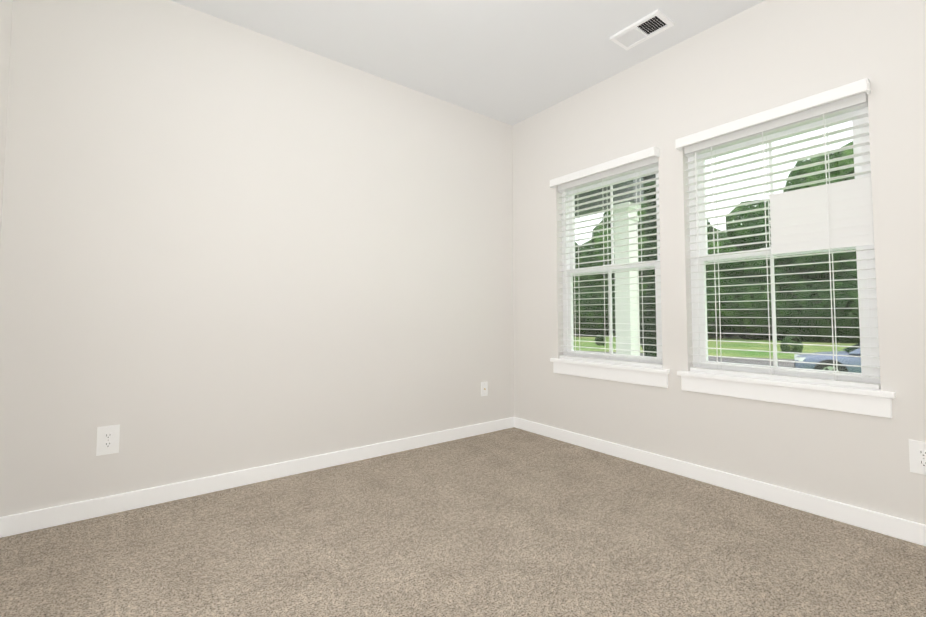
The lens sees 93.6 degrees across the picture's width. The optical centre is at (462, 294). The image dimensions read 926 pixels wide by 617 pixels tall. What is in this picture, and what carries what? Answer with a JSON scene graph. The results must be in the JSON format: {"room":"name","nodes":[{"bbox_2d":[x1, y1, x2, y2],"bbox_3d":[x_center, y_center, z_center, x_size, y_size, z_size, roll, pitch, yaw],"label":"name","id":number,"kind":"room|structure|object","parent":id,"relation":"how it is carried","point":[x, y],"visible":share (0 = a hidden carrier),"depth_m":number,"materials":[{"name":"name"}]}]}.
{"room":"empty bedroom","nodes":[
{"label":"empty bedroom","id":0,"kind":"room"},
{"bbox_2d":[0,0,12,245],"bbox_3d":[-0.965,-0.363,0.372,0.150,2.740,3.950,2,-3,-37],"label":"wall","id":1,"kind":"structure","parent":0,"point":[6,7],"depth_m":1.96,"materials":[{"name":"beige paint"}]},
{"bbox_2d":[0,0,513,516],"bbox_3d":[-0.871,-0.237,3.024,3.528,2.740,0.150,2,-3,-37],"label":"wall","id":2,"kind":"structure","parent":0,"point":[226,246],"depth_m":2.53,"materials":[{"name":"beige paint"}]},
{"bbox_2d":[96,424,119,455],"bbox_3d":[-1.779,0.727,2.181,0.088,0.140,0.009,2,-3,-37],"label":"outlet","id":3,"kind":"object","parent":2,"relation":"attached to","point":[107,439],"visible":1,"depth_m":2.18,"materials":[{"name":"white plastic"}]},
{"bbox_2d":[0,417,513,537],"bbox_3d":[-0.821,1.084,2.896,3.228,0.090,0.014,2,-3,-37],"label":"baseboard","id":4,"kind":"structure","parent":2,"relation":"attached to","point":[20,523],"depth_m":2.45,"materials":[{"name":"white wood"}]},
{"bbox_2d":[481,381,487,395],"bbox_3d":[0.184,0.795,3.679,0.072,0.118,0.017,2,-3,-37],"label":"outlet plate","id":5,"kind":"object","parent":2,"relation":"attached to","point":[484,388],"visible":1,"depth_m":3.68,"materials":[{"name":"white plastic"}]},
{"bbox_2d":[0,427,925,616],"bbox_3d":[0.330,1.087,1.392,3.528,0.060,4.100,2,-3,-37],"label":"floor","id":6,"kind":"structure","parent":0,"point":[513,522],"depth_m":1.84,"materials":[{"name":"carpet"}]},
{"bbox_2d":[171,0,764,125],"bbox_3d":[0.330,-1.740,1.526,3.528,0.120,4.100,2,-3,-37],"label":"ceiling","id":7,"kind":"structure","parent":0,"point":[512,62],"depth_m":2.74,"materials":[{"name":"white paint"}]},
{"bbox_2d":[610,9,674,49],"bbox_3d":[1.093,-1.617,2.667,0.190,0.016,0.315,2,-3,-37],"label":"ceiling vent","id":8,"kind":"object","parent":7,"relation":"in","point":[650,25],"visible":1,"depth_m":2.66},
{"bbox_2d":[512,0,925,524],"bbox_3d":[1.671,-0.262,2.484,0.150,2.740,3.800,2,-3,-37],"label":"wall","id":9,"kind":"structure","parent":0,"point":[765,55],"depth_m":2.48,"materials":[{"name":"beige paint"}]},
{"bbox_2d":[550,358,669,387],"bbox_3d":[1.039,0.554,3.167,0.108,0.118,0.968,2,-3,-37],"label":"sill","id":10,"kind":"structure","parent":9,"relation":"attached to","point":[649,376],"depth_m":3.08,"materials":[{"name":"white wood"}]},
{"bbox_2d":[562,166,662,363],"bbox_3d":[1.113,-0.196,3.259,0.076,1.440,0.868,2,-3,-37],"label":"window","id":11,"kind":"structure","parent":9,"relation":"in","point":[568,316],"depth_m":3.28,"materials":[{"name":"white plastic"}]},
{"bbox_2d":[550,147,662,367],"bbox_3d":[1.028,-0.232,3.196,0.132,1.450,0.900,2,-3,-37],"label":"window blind","id":12,"kind":"object","parent":11,"relation":"attached to","point":[643,163],"visible":1,"depth_m":3.17,"materials":[{"name":"white plastic"}]},
{"bbox_2d":[514,417,925,545],"bbox_3d":[1.610,1.058,2.366,0.014,0.090,3.786,2,-3,-37],"label":"baseboard","id":13,"kind":"structure","parent":9,"relation":"attached to","point":[898,528],"depth_m":2.38,"materials":[{"name":"white wood"}]},
{"bbox_2d":[688,107,880,383],"bbox_3d":[1.739,-0.234,2.442,0.076,1.440,0.871,2,-3,-37],"label":"window","id":14,"kind":"structure","parent":9,"relation":"in","point":[868,316],"depth_m":2.40,"materials":[{"name":"white plastic"}]},
{"bbox_2d":[675,78,880,389],"bbox_3d":[1.655,-0.270,2.379,0.132,1.450,0.903,2,-3,-37],"label":"window blind","id":15,"kind":"object","parent":14,"relation":"attached to","point":[829,216],"visible":0.9,"depth_m":2.29,"materials":[{"name":"white plastic"}]},
{"bbox_2d":[677,371,895,417],"bbox_3d":[1.666,0.515,2.350,0.108,0.118,0.971,2,-3,-37],"label":"sill","id":16,"kind":"structure","parent":9,"relation":"attached to","point":[870,402],"depth_m":2.24,"materials":[{"name":"white wood"}]},
{"bbox_2d":[909,440,925,474],"bbox_3d":[1.995,0.707,1.884,0.009,0.140,0.088,2,-3,-37],"label":"outlet","id":17,"kind":"object","parent":9,"relation":"attached to","point":[917,454],"visible":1,"depth_m":1.90,"materials":[{"name":"white plastic"}]},
{"label":"outside","id":18,"kind":"structure","parent":0,"visible":0},
{"bbox_2d":[574,350,794,367],"bbox_3d":[11.765,2.918,18.840,112.969,0.001,261.095,2,-3,-37],"label":"ground","id":19,"kind":"structure","parent":18,"point":[781,364],"depth_m":19.64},
{"bbox_2d":[794,343,860,372],"bbox_3d":[12.504,1.925,12.562,4.690,1.517,2.120,-2,-3,37],"label":"car","id":20,"kind":"object","parent":19,"relation":"on","point":[840,359],"depth_m":12.80,"materials":[{"name":"blue metal"}]},
{"label":"lawn","id":21,"kind":"structure","parent":0,"visible":0},
{"bbox_2d":[640,184,656,356],"bbox_3d":[4.496,-0.630,9.542,1.250,6.564,1.176,2,-3,-37],"label":"tree","id":22,"kind":"object","parent":21,"relation":"on","point":[646,329],"depth_m":9.51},
{"bbox_2d":[574,333,857,358],"bbox_3d":[29.279,4.359,49.118,166.191,0.001,283.155,2,-3,-37],"label":"grass","id":23,"kind":"structure","parent":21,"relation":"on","point":[745,346],"depth_m":28.58,"materials":[{"name":"green plant"}]},
{"bbox_2d":[573,141,859,352],"bbox_3d":[21.341,-3.332,44.290,54.990,19.526,100.551,2,-3,-37],"label":"trees","id":24,"kind":"object","parent":21,"relation":"on","point":[595,312],"depth_m":36.49,"materials":[{"name":"green plant"}]},
{"bbox_3d":[-0.575,1.843,6.867,1.732,1.010,7.600,2,-3,-37],"label":"porch","id":25,"kind":"object","parent":21,"relation":"on","visible":0},
{"bbox_2d":[613,202,639,355],"bbox_3d":[1.781,0.124,4.720,0.230,2.220,0.230,2,-3,-37],"label":"porch post","id":26,"kind":"object","parent":25,"relation":"on","point":[630,317],"depth_m":4.66,"materials":[{"name":"white wood"}]},
{"bbox_2d":[575,174,655,218],"bbox_3d":[-0.649,-1.119,7.203,1.852,0.500,7.200,2,-3,-37],"label":"porch roof","id":27,"kind":"structure","parent":26,"relation":"on","point":[614,193],"depth_m":4.89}
]}

